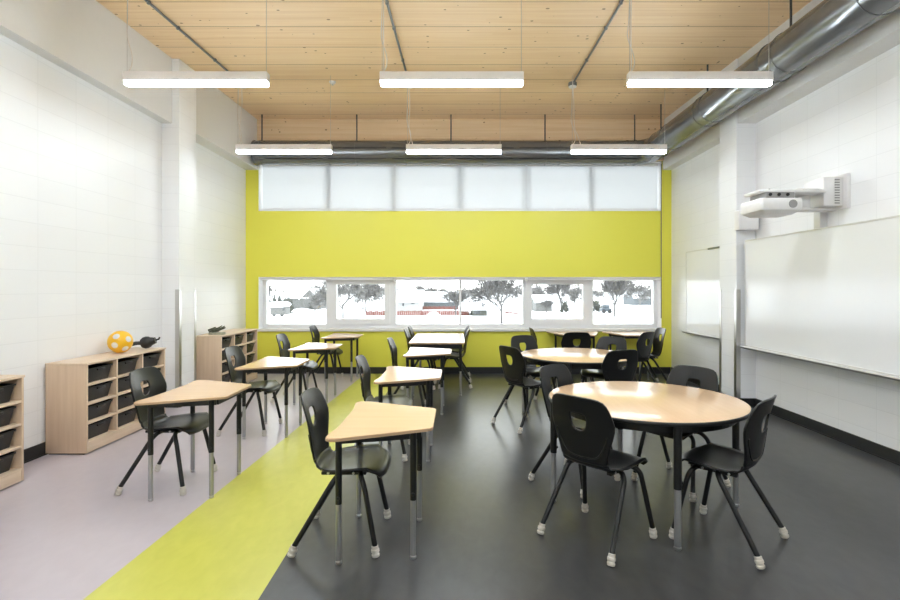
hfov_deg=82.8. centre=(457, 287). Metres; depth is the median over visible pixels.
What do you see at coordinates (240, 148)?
pendant light
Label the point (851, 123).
wall
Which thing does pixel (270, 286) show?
tree
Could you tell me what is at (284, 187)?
roller blind
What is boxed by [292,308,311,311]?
snow pile
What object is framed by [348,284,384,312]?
bare tree
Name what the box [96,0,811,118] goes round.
ceiling
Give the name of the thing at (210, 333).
tray
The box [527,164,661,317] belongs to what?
roller blind
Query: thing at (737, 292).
guard
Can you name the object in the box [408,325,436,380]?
chair
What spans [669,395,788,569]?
chair
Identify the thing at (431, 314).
snow pile
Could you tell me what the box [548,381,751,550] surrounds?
round table
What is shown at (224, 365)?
storage bin
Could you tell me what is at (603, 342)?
chair
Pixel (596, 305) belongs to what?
bush
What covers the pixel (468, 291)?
bare tree
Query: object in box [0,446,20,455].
shelf
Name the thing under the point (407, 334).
chair
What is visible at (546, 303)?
bare tree
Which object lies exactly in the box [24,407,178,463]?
baseboard
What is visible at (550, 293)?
tree
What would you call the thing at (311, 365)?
chair
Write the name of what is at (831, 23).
air duct
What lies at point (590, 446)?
chair
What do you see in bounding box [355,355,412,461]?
chair
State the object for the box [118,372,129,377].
shelf
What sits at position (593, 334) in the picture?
student desk
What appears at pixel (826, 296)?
whiteboard
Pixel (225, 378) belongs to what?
storage bin
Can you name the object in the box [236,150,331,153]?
diffuser
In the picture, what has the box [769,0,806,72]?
rod
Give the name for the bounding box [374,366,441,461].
student desk
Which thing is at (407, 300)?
house
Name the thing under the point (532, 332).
chair
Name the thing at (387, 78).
pendant light
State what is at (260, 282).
trim
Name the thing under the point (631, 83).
diffuser
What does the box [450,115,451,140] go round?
rod
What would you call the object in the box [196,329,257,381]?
storage cabinet
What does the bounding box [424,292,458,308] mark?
house
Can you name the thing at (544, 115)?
rod
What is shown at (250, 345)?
storage bin
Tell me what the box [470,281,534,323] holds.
bare tree
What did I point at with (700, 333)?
tray
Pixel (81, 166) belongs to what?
wall
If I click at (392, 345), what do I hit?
chair
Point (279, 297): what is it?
bush
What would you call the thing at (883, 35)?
trim
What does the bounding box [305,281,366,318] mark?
bare tree
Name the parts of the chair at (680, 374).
leg, leg, seat, backrest, leg, leg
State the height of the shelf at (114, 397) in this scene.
0.018 m
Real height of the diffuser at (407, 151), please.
0.028 m
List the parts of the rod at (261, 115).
rod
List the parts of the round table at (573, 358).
leg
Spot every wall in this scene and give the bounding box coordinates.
[0,34,245,448]
[246,161,670,366]
[671,44,899,450]
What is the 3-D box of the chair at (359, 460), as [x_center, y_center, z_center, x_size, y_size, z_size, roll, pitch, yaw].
[-0.661,1.024,2.980,0.516,0.852,0.509,0,0,0]
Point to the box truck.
(276, 308)
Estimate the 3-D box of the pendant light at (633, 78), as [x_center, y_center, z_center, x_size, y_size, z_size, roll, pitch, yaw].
[2.115,-2.264,4.470,1.254,0.974,0.080,0,0,0]
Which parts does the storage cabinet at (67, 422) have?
panel, frame, panel, panel, panel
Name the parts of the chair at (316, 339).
backrest, leg, leg, leg, seat, leg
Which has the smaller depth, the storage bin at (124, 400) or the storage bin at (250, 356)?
the storage bin at (124, 400)
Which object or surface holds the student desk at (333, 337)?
on the floor
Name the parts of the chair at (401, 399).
backrest, seat, leg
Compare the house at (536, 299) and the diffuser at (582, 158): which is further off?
the house at (536, 299)
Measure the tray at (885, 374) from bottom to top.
0.030 m
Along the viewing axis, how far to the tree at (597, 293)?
155.68 m
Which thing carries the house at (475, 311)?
on the snow ground
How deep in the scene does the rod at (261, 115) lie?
8.33 m
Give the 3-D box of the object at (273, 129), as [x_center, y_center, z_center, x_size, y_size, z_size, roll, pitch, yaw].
[0.043,-2.498,8.620,6.855,0.686,0.060,0,0,0]
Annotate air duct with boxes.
[250,0,899,164]
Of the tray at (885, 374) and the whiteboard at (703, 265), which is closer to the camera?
the tray at (885, 374)
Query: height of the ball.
0.224 m
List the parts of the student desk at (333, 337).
leg, leg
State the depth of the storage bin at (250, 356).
7.98 m
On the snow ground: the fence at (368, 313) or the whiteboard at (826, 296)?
the fence at (368, 313)
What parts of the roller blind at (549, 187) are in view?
chain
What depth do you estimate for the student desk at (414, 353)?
5.83 m
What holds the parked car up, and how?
on the snow ground
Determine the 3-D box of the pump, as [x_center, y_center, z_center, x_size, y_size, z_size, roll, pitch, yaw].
[-3.395,0.589,5.489,0.321,0.130,0.132,0,0,-38]
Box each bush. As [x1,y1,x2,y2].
[268,292,286,308]
[287,295,293,313]
[559,299,569,312]
[593,299,601,311]
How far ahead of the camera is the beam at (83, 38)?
4.85 m
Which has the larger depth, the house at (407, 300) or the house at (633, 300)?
the house at (633, 300)
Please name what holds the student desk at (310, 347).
on the floor
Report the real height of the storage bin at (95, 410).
0.128 m
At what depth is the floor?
3.21 m
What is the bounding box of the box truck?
[268,302,290,315]
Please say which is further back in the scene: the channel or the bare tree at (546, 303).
the bare tree at (546, 303)
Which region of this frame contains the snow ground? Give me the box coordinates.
[268,293,651,323]
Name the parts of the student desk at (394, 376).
leg, leg, leg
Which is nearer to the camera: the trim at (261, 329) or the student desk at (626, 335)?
the student desk at (626, 335)
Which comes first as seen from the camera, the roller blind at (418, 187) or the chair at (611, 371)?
the chair at (611, 371)
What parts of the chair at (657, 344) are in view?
leg, leg, seat, leg, backrest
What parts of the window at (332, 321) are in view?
casement sash, casement sash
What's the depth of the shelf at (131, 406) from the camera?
4.98 m
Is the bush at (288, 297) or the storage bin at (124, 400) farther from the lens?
the bush at (288, 297)
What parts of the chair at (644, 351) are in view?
backrest, leg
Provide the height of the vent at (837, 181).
0.226 m
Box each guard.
[175,289,181,387]
[194,289,195,380]
[719,289,720,391]
[734,289,740,397]
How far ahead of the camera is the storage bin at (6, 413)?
3.72 m
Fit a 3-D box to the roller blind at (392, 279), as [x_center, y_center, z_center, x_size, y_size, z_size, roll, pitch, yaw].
[-2.259,-0.147,8.697,2.325,0.061,0.065,0,0,0]
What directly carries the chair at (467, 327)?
on the floor
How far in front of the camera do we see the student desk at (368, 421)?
2.74 m
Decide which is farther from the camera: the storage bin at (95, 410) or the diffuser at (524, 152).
the diffuser at (524, 152)
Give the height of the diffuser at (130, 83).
0.028 m
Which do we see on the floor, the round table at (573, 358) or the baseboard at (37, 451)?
the round table at (573, 358)
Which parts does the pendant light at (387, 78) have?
power cord, power cord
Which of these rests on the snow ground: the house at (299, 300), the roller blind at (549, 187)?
the house at (299, 300)
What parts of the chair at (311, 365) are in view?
leg, backrest, leg, leg, seat, leg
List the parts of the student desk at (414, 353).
leg, leg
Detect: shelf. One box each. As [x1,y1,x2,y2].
[0,400,20,407]
[0,423,20,431]
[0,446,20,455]
[88,377,116,385]
[88,395,116,404]
[88,412,116,424]
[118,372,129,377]
[118,387,141,395]
[118,404,134,412]
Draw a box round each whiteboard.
[682,246,719,339]
[740,215,899,381]
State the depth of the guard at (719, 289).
6.57 m
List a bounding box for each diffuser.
[124,80,268,86]
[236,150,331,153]
[265,158,322,158]
[380,80,522,86]
[406,150,500,153]
[519,147,576,158]
[571,150,665,153]
[582,158,637,158]
[628,80,771,86]
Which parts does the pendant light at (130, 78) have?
power cord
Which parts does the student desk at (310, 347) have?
leg, leg, leg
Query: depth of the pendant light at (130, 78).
4.43 m
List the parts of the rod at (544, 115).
rod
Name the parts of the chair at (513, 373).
leg, backrest, seat frame, leg, leg, seat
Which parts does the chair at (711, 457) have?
leg, leg, seat frame, seat, leg, backrest, leg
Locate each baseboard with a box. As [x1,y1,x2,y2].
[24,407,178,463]
[257,367,670,373]
[671,367,899,465]
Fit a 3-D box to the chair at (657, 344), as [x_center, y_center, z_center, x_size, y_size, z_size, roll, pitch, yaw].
[2.851,1.024,7.660,0.516,0.852,0.509,0,0,0]
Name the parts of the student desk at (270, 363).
leg, leg, leg, leg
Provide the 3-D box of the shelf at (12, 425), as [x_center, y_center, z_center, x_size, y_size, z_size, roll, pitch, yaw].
[-3.414,1.014,3.614,0.324,0.018,0.373,0,0,0]
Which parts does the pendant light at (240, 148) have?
power cord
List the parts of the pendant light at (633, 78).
power cord, power cord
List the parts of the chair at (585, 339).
backrest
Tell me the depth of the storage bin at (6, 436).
3.72 m
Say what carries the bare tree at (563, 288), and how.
on the snow ground
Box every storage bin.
[0,383,15,403]
[0,406,15,426]
[0,429,15,450]
[0,451,15,473]
[88,364,112,382]
[88,381,112,401]
[88,399,112,419]
[88,417,112,438]
[118,358,138,374]
[118,376,130,391]
[118,392,133,409]
[118,408,135,426]
[143,353,160,367]
[143,386,148,394]
[222,337,231,347]
[222,350,225,360]
[222,362,227,372]
[222,373,229,381]
[235,335,243,344]
[247,332,254,341]
[247,343,254,352]
[247,354,254,363]
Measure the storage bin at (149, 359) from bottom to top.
0.128 m
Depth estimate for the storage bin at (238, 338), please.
7.56 m
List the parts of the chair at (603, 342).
seat, backrest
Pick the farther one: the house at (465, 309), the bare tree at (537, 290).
the bare tree at (537, 290)
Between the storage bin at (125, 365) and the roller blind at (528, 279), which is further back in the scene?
the roller blind at (528, 279)
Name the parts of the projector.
arm, wall plate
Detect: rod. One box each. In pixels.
[257,115,262,164]
[354,114,356,164]
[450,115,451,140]
[544,115,546,163]
[648,104,669,156]
[692,64,718,126]
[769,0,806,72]
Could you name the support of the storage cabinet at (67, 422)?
on the floor
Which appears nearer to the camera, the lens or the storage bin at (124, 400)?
the lens
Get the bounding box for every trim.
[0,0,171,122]
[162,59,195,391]
[196,87,257,169]
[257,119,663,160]
[257,328,656,330]
[258,161,661,210]
[258,277,661,328]
[663,87,719,169]
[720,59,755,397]
[738,0,899,122]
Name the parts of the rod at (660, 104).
rod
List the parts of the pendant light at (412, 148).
power cord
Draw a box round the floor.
[0,374,899,599]
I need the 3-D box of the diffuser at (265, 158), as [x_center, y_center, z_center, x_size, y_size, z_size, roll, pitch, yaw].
[-2.635,-2.161,8.175,0.930,0.178,0.064,0,0,0]
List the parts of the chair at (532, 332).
backrest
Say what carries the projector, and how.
attached to the wall at (851, 123)
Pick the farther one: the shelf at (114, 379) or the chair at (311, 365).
the chair at (311, 365)
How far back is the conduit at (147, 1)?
5.50 m
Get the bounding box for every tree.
[268,285,278,299]
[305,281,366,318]
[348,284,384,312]
[408,283,429,291]
[425,286,437,291]
[438,287,468,321]
[461,285,476,302]
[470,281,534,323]
[532,284,547,294]
[532,285,557,295]
[539,298,555,317]
[544,284,577,311]
[567,284,593,306]
[593,288,607,300]
[599,281,635,316]
[601,288,624,299]
[624,281,651,308]
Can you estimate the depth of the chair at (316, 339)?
8.17 m
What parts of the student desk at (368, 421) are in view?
leg, leg, leg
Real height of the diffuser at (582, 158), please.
0.178 m
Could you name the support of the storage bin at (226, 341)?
in the storage cabinet at (209, 349)
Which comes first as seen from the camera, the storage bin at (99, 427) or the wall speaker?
the storage bin at (99, 427)
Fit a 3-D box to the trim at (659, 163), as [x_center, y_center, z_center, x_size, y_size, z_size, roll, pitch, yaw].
[0.034,-1.728,8.734,6.834,0.844,0.172,0,0,0]
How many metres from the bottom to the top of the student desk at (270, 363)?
0.700 m
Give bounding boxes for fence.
[366,310,458,315]
[423,306,457,309]
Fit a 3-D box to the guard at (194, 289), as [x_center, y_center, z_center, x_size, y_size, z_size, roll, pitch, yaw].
[-3.412,0.678,6.578,0.052,1.320,0.052,0,0,0]
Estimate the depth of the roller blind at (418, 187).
8.77 m
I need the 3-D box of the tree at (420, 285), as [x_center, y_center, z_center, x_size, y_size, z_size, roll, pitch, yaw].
[-12.897,1.147,167.482,7.285,5.918,10.315,0,0,23]
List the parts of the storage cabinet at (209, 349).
panel, panel, panel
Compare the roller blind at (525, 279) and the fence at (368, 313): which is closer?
the roller blind at (525, 279)
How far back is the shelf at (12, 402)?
3.73 m
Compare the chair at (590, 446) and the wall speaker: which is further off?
the wall speaker
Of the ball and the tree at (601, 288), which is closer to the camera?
the ball
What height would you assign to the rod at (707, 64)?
0.781 m
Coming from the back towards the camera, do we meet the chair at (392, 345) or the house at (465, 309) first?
the house at (465, 309)
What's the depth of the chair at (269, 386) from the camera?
5.20 m
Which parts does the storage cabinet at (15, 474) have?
panel, panel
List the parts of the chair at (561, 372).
leg, backrest, seat, leg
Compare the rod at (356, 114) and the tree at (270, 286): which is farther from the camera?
the tree at (270, 286)
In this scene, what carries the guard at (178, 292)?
attached to the wall at (81, 166)
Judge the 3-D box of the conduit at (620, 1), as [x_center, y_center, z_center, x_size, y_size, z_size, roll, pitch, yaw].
[1.565,-2.696,2.739,0.116,0.216,8.578,0,0,0]
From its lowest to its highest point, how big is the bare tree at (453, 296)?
4.162 m
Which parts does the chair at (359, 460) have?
leg, backrest, seat frame, seat, leg, leg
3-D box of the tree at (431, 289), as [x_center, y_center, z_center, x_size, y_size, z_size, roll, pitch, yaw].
[-9.629,1.484,184.227,6.439,5.230,9.117,0,0,-5]
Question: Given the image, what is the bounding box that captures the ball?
[107,331,132,352]
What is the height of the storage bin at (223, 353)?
0.128 m
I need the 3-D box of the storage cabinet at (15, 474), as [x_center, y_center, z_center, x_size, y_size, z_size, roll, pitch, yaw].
[-3.414,1.050,3.223,0.340,0.800,1.198,0,0,0]
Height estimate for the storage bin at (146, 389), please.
0.128 m
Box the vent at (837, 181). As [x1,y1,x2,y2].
[835,179,839,203]
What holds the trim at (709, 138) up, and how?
attached to the wall at (851, 123)
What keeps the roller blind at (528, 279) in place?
attached to the window at (332, 321)
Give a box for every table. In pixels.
[409,333,464,395]
[521,348,635,413]
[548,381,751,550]
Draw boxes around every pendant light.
[122,0,269,86]
[235,75,331,153]
[380,0,523,86]
[406,87,501,153]
[570,82,666,153]
[626,0,772,86]
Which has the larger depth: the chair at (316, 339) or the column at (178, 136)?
the chair at (316, 339)
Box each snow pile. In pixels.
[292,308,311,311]
[426,312,440,316]
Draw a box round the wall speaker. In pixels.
[734,210,758,230]
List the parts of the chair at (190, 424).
leg, backrest, seat frame, leg, seat, leg, leg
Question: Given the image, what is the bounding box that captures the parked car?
[599,304,611,312]
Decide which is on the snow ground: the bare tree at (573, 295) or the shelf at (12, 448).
the bare tree at (573, 295)
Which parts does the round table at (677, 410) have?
leg, leg, leg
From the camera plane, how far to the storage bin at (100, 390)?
4.65 m
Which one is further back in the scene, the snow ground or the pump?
the snow ground
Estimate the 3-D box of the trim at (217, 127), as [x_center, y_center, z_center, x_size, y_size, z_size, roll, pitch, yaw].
[-3.493,-2.421,7.625,0.215,0.841,2.050,0,0,0]
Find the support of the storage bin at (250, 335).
in the storage cabinet at (209, 349)
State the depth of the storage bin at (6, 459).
3.72 m
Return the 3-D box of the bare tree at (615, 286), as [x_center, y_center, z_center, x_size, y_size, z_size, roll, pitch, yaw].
[22.298,0.940,71.239,5.243,6.366,5.034,0,0,10]
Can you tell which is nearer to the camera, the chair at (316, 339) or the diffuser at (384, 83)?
the diffuser at (384, 83)
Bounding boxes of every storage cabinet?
[0,375,24,489]
[45,347,165,454]
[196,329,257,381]
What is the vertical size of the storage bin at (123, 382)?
0.128 m
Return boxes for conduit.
[144,0,246,88]
[385,0,412,88]
[568,0,623,88]
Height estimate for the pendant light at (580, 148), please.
1.022 m
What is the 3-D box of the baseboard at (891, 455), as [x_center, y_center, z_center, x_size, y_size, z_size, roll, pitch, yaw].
[3.493,1.395,3.525,0.255,0.110,10.250,0,0,0]
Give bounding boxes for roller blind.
[260,278,393,280]
[262,165,393,209]
[394,278,526,280]
[396,165,524,209]
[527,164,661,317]
[527,278,659,280]
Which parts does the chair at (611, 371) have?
backrest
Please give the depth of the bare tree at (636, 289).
98.74 m
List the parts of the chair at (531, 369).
backrest, leg, seat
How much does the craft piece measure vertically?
0.129 m
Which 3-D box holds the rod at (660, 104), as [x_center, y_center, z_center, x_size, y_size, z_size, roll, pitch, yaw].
[3.120,-2.417,7.840,0.402,0.813,0.022,0,0,0]
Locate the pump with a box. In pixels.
[132,336,159,348]
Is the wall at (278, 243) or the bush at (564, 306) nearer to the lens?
the wall at (278, 243)
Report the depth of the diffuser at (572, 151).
6.69 m
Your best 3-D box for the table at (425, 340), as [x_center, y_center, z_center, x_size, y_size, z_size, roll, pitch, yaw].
[-0.285,1.090,7.520,0.750,0.720,1.440,0,0,0]
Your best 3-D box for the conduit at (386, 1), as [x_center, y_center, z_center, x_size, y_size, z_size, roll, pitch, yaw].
[-0.722,-2.696,2.739,0.116,0.216,8.578,0,0,1]
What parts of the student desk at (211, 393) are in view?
leg, leg, leg, leg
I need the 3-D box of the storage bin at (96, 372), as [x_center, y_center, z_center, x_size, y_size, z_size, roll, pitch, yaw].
[-3.408,0.776,4.634,0.345,0.128,0.344,0,0,0]
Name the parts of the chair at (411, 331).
backrest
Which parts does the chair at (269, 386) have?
leg, backrest, leg, seat frame, seat, leg, leg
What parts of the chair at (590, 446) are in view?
leg, backrest, leg, seat frame, seat, leg, leg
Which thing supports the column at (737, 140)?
attached to the wall at (851, 123)
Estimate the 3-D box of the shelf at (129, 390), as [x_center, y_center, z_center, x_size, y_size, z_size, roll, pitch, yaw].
[-3.401,1.016,5.025,0.349,0.018,0.373,0,0,0]
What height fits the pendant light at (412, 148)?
1.022 m
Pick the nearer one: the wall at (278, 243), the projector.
the projector
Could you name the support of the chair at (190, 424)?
on the floor
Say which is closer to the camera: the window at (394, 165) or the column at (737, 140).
the column at (737, 140)
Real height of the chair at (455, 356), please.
0.852 m
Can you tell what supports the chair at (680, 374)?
on the floor
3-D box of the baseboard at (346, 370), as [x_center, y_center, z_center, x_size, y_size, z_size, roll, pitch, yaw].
[0.010,1.395,8.640,7.180,0.110,0.020,0,0,0]
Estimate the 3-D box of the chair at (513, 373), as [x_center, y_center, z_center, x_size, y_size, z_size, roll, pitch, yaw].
[0.698,1.024,5.385,0.516,0.852,0.509,0,0,-31]
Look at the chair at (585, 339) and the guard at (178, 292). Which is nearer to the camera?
the guard at (178, 292)
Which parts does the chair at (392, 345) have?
backrest, leg, leg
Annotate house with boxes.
[282,288,325,308]
[397,290,425,310]
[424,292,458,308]
[461,305,470,314]
[469,303,489,315]
[532,295,553,311]
[621,290,651,304]
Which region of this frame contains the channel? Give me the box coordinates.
[814,212,826,228]
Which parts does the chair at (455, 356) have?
seat, leg, leg, backrest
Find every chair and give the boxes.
[115,367,217,495]
[216,346,282,435]
[270,333,317,402]
[287,387,390,557]
[305,325,343,381]
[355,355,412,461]
[387,337,425,406]
[401,328,436,389]
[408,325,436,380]
[437,328,471,388]
[451,325,470,378]
[491,345,551,433]
[504,335,555,404]
[528,327,556,379]
[528,364,619,498]
[537,393,656,566]
[554,332,591,385]
[581,336,626,382]
[602,349,646,434]
[631,365,730,501]
[636,331,655,382]
[638,328,666,381]
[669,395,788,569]
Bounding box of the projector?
[741,173,850,217]
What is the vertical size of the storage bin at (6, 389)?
0.128 m
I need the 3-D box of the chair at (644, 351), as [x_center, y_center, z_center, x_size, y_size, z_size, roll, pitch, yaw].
[2.484,1.024,7.167,0.509,0.852,0.516,0,0,-40]
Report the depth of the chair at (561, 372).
3.87 m
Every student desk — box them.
[134,380,250,501]
[235,356,309,438]
[288,342,342,404]
[321,333,362,382]
[325,401,435,564]
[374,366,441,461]
[403,347,450,414]
[547,331,597,379]
[602,331,648,379]
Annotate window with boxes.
[263,165,656,210]
[263,278,656,327]
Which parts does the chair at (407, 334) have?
backrest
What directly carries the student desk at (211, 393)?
on the floor
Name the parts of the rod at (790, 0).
rod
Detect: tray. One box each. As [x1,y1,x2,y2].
[208,332,225,334]
[682,331,718,339]
[740,345,899,381]
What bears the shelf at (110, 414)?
attached to the storage cabinet at (67, 422)
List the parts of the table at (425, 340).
leg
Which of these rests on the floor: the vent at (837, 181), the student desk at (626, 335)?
the student desk at (626, 335)
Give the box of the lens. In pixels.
[789,199,797,207]
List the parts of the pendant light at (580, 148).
power cord, power cord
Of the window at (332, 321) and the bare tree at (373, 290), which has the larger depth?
the bare tree at (373, 290)
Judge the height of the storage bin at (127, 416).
0.128 m

